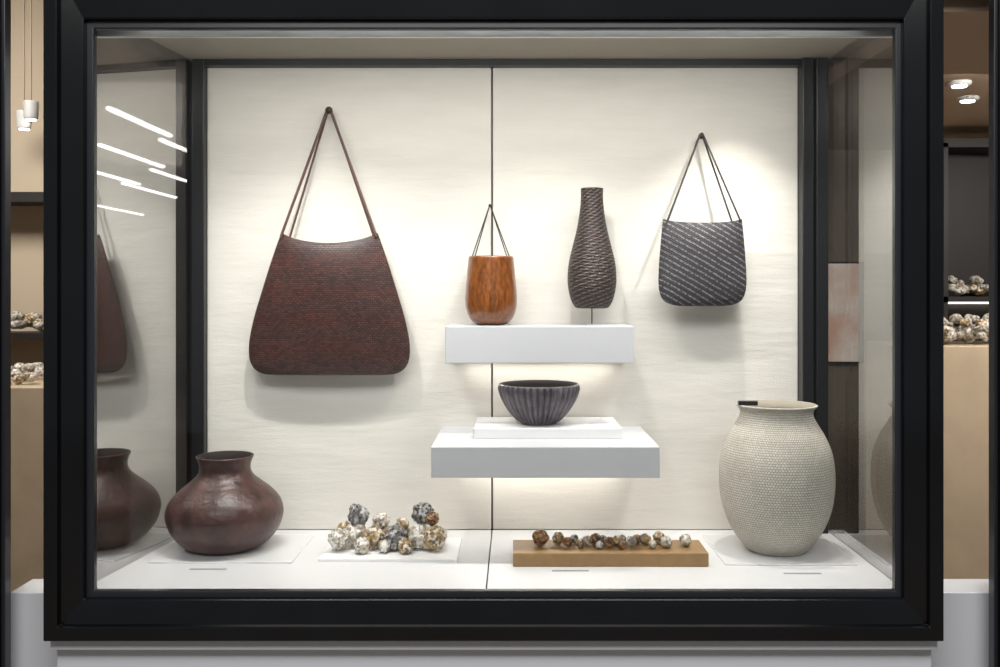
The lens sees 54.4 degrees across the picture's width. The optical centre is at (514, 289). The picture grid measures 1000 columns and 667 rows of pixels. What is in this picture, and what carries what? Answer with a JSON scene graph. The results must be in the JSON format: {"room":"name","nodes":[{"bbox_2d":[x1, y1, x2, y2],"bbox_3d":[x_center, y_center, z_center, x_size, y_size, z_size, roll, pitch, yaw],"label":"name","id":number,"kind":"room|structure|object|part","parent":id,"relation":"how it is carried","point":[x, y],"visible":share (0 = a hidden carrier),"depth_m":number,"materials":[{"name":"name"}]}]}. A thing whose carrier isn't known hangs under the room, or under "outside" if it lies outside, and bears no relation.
{"room":"shop","nodes":[
{"label":"shop","id":0,"kind":"room"},
{"bbox_2d":[16,0,31,130],"bbox_3d":[-2.500,-1.233,4.950,0.072,0.834,0.072,0,0,0],"label":"pendant light","id":1,"kind":"object","parent":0,"point":[22,124],"depth_m":4.95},
{"bbox_2d":[11,0,42,372],"bbox_3d":[-2.960,-0.100,5.250,1.280,3.100,0.100,0,0,0],"label":"wall","id":2,"kind":"structure","parent":0,"point":[26,146],"depth_m":5.20,"materials":[{"name":"beige paint"}]},
{"bbox_2d":[11,192,42,205],"bbox_3d":[-2.825,-0.475,5.075,0.950,0.050,0.250,0,0,0],"label":"wall shelf","id":3,"kind":"object","parent":2,"relation":"attached to","point":[17,198],"visible":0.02,"depth_m":4.95,"materials":[{"name":"black"}]},
{"bbox_2d":[11,331,42,338],"bbox_3d":[-2.825,0.235,5.075,0.950,0.030,0.250,0,0,0],"label":"wall shelf","id":4,"kind":"object","parent":2,"relation":"attached to","point":[14,334],"visible":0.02,"depth_m":4.95,"materials":[{"name":"black wood"}]},
{"bbox_2d":[11,310,42,331],"bbox_3d":[-2.622,0.163,5.057,0.403,0.114,0.163,0,0,0],"label":"pile","id":5,"kind":"object","parent":4,"relation":"on","point":[19,320],"visible":0.76,"depth_m":5.02,"materials":[{"name":"beige stone"}]},
{"bbox_2d":[23,0,38,120],"bbox_3d":[-2.440,-1.253,4.900,0.072,0.794,0.072,0,0,0],"label":"pendant light","id":6,"kind":"object","parent":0,"point":[30,107],"depth_m":4.89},
{"bbox_2d":[11,579,56,666],"bbox_3d":[-1.228,1.114,2.560,0.145,0.672,0.120,0,0,0],"label":"wall","id":7,"kind":"structure","parent":0,"point":[28,646],"depth_m":2.50,"materials":[{"name":"white paint"}]},
{"bbox_2d":[828,63,891,545],"bbox_3d":[2.200,-0.100,5.250,2.000,3.100,0.100,0,0,0],"label":"wall","id":8,"kind":"structure","parent":0,"point":[859,181],"depth_m":5.20,"materials":[{"name":"beige"}]},
{"bbox_2d":[828,262,863,362],"bbox_3d":[1.742,0.120,5.180,0.225,0.540,0.040,0,0,0],"label":"framed poster","id":9,"kind":"object","parent":8,"relation":"attached to","point":[845,279],"visible":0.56,"depth_m":5.16,"materials":[{"name":"paper"}]},
{"bbox_2d":[828,0,988,149],"bbox_3d":[2.375,-0.780,3.910,2.450,0.060,2.580,0,0,0],"label":"ceiling","id":10,"kind":"structure","parent":0,"point":[859,86],"depth_m":3.58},
{"bbox_2d":[947,79,971,87],"bbox_3d":[1.600,-0.741,3.500,0.083,0.019,0.083,0,0,0],"label":"ceiling spotlight","id":11,"kind":"object","parent":10,"relation":"attached to","point":[962,83],"depth_m":3.48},
{"bbox_2d":[956,95,978,102],"bbox_3d":[1.760,-0.741,3.780,0.083,0.019,0.083,0,0,0],"label":"ceiling spotlight","id":12,"kind":"object","parent":10,"relation":"attached to","point":[967,98],"depth_m":3.75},
{"bbox_2d":[931,579,988,666],"bbox_3d":[1.177,1.114,2.560,0.245,0.672,0.120,0,0,0],"label":"plinth","id":13,"kind":"structure","parent":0,"point":[965,643],"depth_m":2.50,"materials":[{"name":"white paint"}]},
{"bbox_3d":[-1.500,1.475,6.000,13.000,0.050,22.000,0,0,0],"label":"floor","id":14,"kind":"structure","parent":0,"visible":0},
{"bbox_2d":[0,0,0,666],"bbox_3d":[-1.323,-0.150,2.420,0.075,3.200,0.080,0,0,0],"label":"mullion","id":15,"kind":"object","parent":14,"relation":"on","point":[0,0],"visible":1,"depth_m":2.43,"materials":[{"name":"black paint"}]},
{"bbox_2d":[1,0,10,666],"bbox_3d":[-1.280,-0.150,2.445,0.010,3.200,0.030,0,0,0],"label":"post","id":16,"kind":"object","parent":15,"relation":"attached to","point":[5,4],"visible":1,"depth_m":2.43,"materials":[{"name":"black metal"}]},
{"bbox_2d":[11,376,42,591],"bbox_3d":[-2.500,0.925,4.275,1.400,1.050,0.550,0,0,0],"label":"base cabinet","id":17,"kind":"object","parent":14,"relation":"on","point":[26,397],"visible":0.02,"depth_m":4.00,"materials":[{"name":"brown wood"}]},
{"bbox_2d":[11,362,42,383],"bbox_3d":[-2.079,0.362,4.226,0.388,0.075,0.376,0,0,0],"label":"pile","id":18,"kind":"object","parent":17,"relation":"on","point":[18,377],"visible":0.47,"depth_m":4.20,"materials":[{"name":"beige stone"}]},
{"bbox_2d":[43,0,943,640],"bbox_3d":[-0.052,0.024,2.751,2.199,1.668,0.758,0,0,0],"label":"display case","id":19,"kind":"object","parent":14,"relation":"on","point":[179,136],"visible":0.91,"depth_m":3.03,"materials":[{"name":"black metal"}]},
{"bbox_3d":[-1.064,0.018,2.770,0.008,1.485,0.626,0,0,7],"label":"glass","id":20,"kind":"part","parent":19,"relation":"part of","materials":[{"name":"clear glass"}]},
{"bbox_3d":[-0.995,0.018,3.085,0.038,1.485,0.070,0,0,0],"label":"post","id":21,"kind":"part","parent":19,"relation":"part of","materials":[{"name":"black"}]},
{"bbox_2d":[189,568,226,569],"bbox_3d":[-0.835,0.759,2.645,0.100,0.001,0.010,0,0,0],"label":"card","id":22,"kind":"object","parent":19,"relation":"on","point":[190,568],"visible":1,"depth_m":2.64,"materials":[{"name":"grey paper"}]},
{"bbox_2d":[164,451,283,554],"bbox_3d":[-0.853,0.621,2.860,0.336,0.270,0.336,0,0,7],"label":"vase","id":23,"kind":"object","parent":19,"relation":"on","point":[226,509],"visible":1,"depth_m":2.75,"materials":[{"name":"brown ceramic"}]},
{"bbox_2d":[148,535,313,562],"bbox_3d":[-0.820,0.758,2.850,0.400,0.004,0.300,0,0,0],"label":"plate","id":24,"kind":"object","parent":19,"relation":"on","point":[279,548],"depth_m":2.78,"materials":[{"name":"white plastic"}]},
{"bbox_2d":[249,106,409,374],"bbox_3d":[-0.576,-0.156,3.027,0.500,0.840,0.105,0,0,0],"label":"leather bag","id":25,"kind":"object","parent":19,"relation":"hanging from","point":[323,308],"visible":1,"depth_m":2.99,"materials":[{"name":"brown leather"}]},
{"bbox_3d":[-0.526,0.028,3.095,0.900,1.465,0.030,0,0,0],"label":"panel","id":26,"kind":"part","parent":19,"relation":"part of","materials":[{"name":"beige fabric"}]},
{"bbox_2d":[328,502,446,553],"bbox_3d":[-0.369,0.687,2.826,0.343,0.132,0.164,0,0,0],"label":"pile","id":27,"kind":"object","parent":19,"relation":"on","point":[379,535],"visible":1,"depth_m":2.80,"materials":[{"name":"beige stone"}]},
{"bbox_2d":[318,538,461,561],"bbox_3d":[-0.356,0.756,2.833,0.388,0.008,0.234,0,0,0],"label":"display board","id":28,"kind":"object","parent":19,"relation":"on","point":[449,552],"depth_m":2.75,"materials":[{"name":"white plastic"}]},
{"bbox_3d":[-0.040,-0.715,3.080,1.873,0.020,0.060,0,0,0],"label":"rail","id":29,"kind":"part","parent":19,"relation":"part of","materials":[{"name":"black metal"}]},
{"bbox_2d":[498,380,579,425],"bbox_3d":[0.072,0.341,2.920,0.247,0.120,0.246,0,0,-25],"label":"ribbed bowl","id":30,"kind":"object","parent":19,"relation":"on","point":[530,402],"visible":1,"depth_m":2.84,"materials":[{"name":"ceramic"}]},
{"bbox_2d":[445,324,633,362],"bbox_3d":[0.072,0.163,2.965,0.554,0.112,0.229,0,0,0],"label":"floating shelf","id":31,"kind":"object","parent":19,"relation":"attached to","point":[464,343],"visible":1,"depth_m":2.85,"materials":[{"name":"grey"}]},
{"bbox_2d":[465,204,516,324],"bbox_3d":[-0.073,-0.082,2.971,0.159,0.377,0.161,0,0,0],"label":"handbag","id":32,"kind":"object","parent":31,"relation":"on","point":[491,290],"visible":1,"depth_m":2.91,"materials":[{"name":"orange wood"}]},
{"bbox_3d":[-0.073,-0.176,3.018,0.112,0.183,0.069,0,0,0],"label":"cord","id":33,"kind":"part","parent":32,"relation":"part of","materials":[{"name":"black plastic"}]},
{"bbox_3d":[-0.073,-0.176,3.003,0.128,0.184,0.099,0,0,0],"label":"cord","id":34,"kind":"part","parent":32,"relation":"part of","materials":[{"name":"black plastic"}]},
{"bbox_2d":[567,187,616,324],"bbox_3d":[0.235,-0.102,2.970,0.151,0.418,0.151,0,0,-43],"label":"bottle vase","id":35,"kind":"object","parent":31,"relation":"on","point":[591,280],"visible":1,"depth_m":2.92,"materials":[{"name":"black wicker"}]},
{"bbox_2d":[431,426,659,477],"bbox_3d":[0.084,0.476,2.874,0.629,0.090,0.409,0,0,0],"label":"floating shelf","id":36,"kind":"object","parent":19,"relation":"attached to","point":[455,452],"visible":0.98,"depth_m":2.67,"materials":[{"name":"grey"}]},
{"bbox_2d":[474,417,621,438],"bbox_3d":[0.096,0.416,2.942,0.429,0.030,0.256,0,0,0],"label":"display riser","id":37,"kind":"object","parent":36,"relation":"on","point":[485,427],"depth_m":2.81,"materials":[{"name":"white plastic"}]},
{"bbox_2d":[552,570,588,570],"bbox_3d":[0.150,0.759,2.630,0.100,0.001,0.010,0,0,0],"label":"card","id":38,"kind":"object","parent":19,"relation":"on","point":[552,570],"visible":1,"depth_m":2.63,"materials":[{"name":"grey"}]},
{"bbox_2d":[513,540,708,566],"bbox_3d":[0.263,0.741,2.740,0.538,0.038,0.145,0,0,0],"label":"display board","id":39,"kind":"object","parent":19,"relation":"on","point":[526,553],"visible":0.97,"depth_m":2.67,"materials":[{"name":"light brown wood"}]},
{"bbox_2d":[532,529,691,548],"bbox_3d":[0.273,0.698,2.739,0.450,0.050,0.087,0,0,0],"label":"bracelet","id":40,"kind":"object","parent":39,"relation":"on","point":[540,537],"visible":1,"depth_m":2.73,"materials":[{"name":"brown stone"}]},
{"bbox_3d":[0.413,0.028,3.095,0.968,1.465,0.030,0,0,0],"label":"panel","id":41,"kind":"part","parent":19,"relation":"part of","materials":[{"name":"beige fabric"}]},
{"bbox_2d":[658,132,746,305],"bbox_3d":[0.576,-0.221,3.016,0.270,0.542,0.128,0,0,0],"label":"woven bag","id":42,"kind":"object","parent":19,"relation":"hanging from","point":[701,264],"visible":1,"depth_m":2.96,"materials":[{"name":"dark woven fabric"},{"name":"leather"}]},
{"bbox_3d":[0.568,-0.348,3.021,0.206,0.288,0.058,0,0,0],"label":"cord","id":43,"kind":"part","parent":42,"relation":"part of","materials":[{"name":"black plastic"}]},
{"bbox_3d":[0.577,-0.348,3.005,0.232,0.288,0.066,0,0,0],"label":"cord","id":44,"kind":"part","parent":42,"relation":"part of","materials":[{"name":"black plastic"}]},
{"bbox_2d":[719,400,835,556],"bbox_3d":[0.761,0.538,2.830,0.328,0.436,0.328,0,0,37],"label":"textured vase","id":45,"kind":"object","parent":19,"relation":"on","point":[777,476],"visible":1,"depth_m":2.71,"materials":[{"name":"ceramic"}]},
{"bbox_2d":[703,535,857,565],"bbox_3d":[0.763,0.758,2.840,0.365,0.004,0.320,0,0,0],"label":"display riser","id":46,"kind":"object","parent":19,"relation":"on","point":[729,548],"depth_m":2.76,"materials":[{"name":"white plastic"}]},
{"bbox_2d":[784,573,820,573],"bbox_3d":[0.770,0.759,2.605,0.100,0.001,0.010,0,0,0],"label":"card","id":47,"kind":"object","parent":19,"relation":"on","point":[784,573],"visible":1,"depth_m":2.60,"materials":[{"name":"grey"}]},
{"bbox_3d":[0.914,0.018,3.075,0.035,1.485,0.090,0,0,0],"label":"post","id":48,"kind":"part","parent":19,"relation":"part of","materials":[{"name":"black metal"}]},
{"bbox_3d":[0.959,0.018,3.075,0.038,1.485,0.090,0,0,0],"label":"post","id":49,"kind":"part","parent":19,"relation":"part of","materials":[{"name":"black"}]},
{"bbox_2d":[51,641,936,666],"bbox_3d":[-0.052,1.155,2.750,2.192,0.590,0.700,0,0,0],"label":"plinth","id":50,"kind":"object","parent":14,"relation":"on","point":[69,653],"visible":0.39,"depth_m":2.43,"materials":[{"name":"white paint"}]},
{"bbox_3d":[-0.052,1.022,2.765,2.188,0.256,0.670,0,0,0],"label":"panel","id":51,"kind":"part","parent":50,"relation":"part of","materials":[{"name":"white paint"}]},
{"bbox_2d":[866,341,988,578],"bbox_3d":[2.240,0.840,4.190,1.320,1.220,0.380,0,0,0],"label":"cabinet","id":52,"kind":"object","parent":14,"relation":"on","point":[966,366],"visible":0.31,"depth_m":4.00,"materials":[{"name":"brown wood"}]},
{"bbox_2d":[888,313,988,343],"bbox_3d":[2.002,0.161,4.171,0.750,0.135,0.299,0,0,0],"label":"pile","id":53,"kind":"object","parent":52,"relation":"on","point":[967,331],"visible":0.43,"depth_m":4.08,"materials":[{"name":"beige stone"}]},
{"bbox_2d":[944,138,988,340],"bbox_3d":[2.425,0.380,4.560,0.950,2.140,0.280,0,0,0],"label":"shelf unit","id":54,"kind":"object","parent":14,"relation":"on","point":[966,160],"visible":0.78,"depth_m":4.66,"materials":[{"name":"black metal"}]},
{"bbox_3d":[2.425,-0.670,4.540,0.950,0.040,0.240,0,0,0],"label":"shelf","id":55,"kind":"part","parent":54,"relation":"part of","materials":[{"name":"black"}]},
{"bbox_3d":[2.425,0.043,4.540,0.950,0.025,0.240,0,0,0],"label":"shelf","id":56,"kind":"part","parent":54,"relation":"part of","materials":[{"name":"black"}]},
{"bbox_2d":[998,0,999,666],"bbox_3d":[1.254,-0.150,2.420,0.092,3.200,0.080,0,0,0],"label":"mullion","id":57,"kind":"object","parent":14,"relation":"on","point":[998,0],"visible":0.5,"depth_m":2.43,"materials":[{"name":"black paint"}]},
{"bbox_2d":[989,0,997,666],"bbox_3d":[1.203,-0.150,2.445,0.010,3.200,0.030,0,0,0],"label":"post","id":58,"kind":"object","parent":57,"relation":"attached to","point":[993,4],"visible":1,"depth_m":2.43,"materials":[{"name":"black metal"}]}
]}

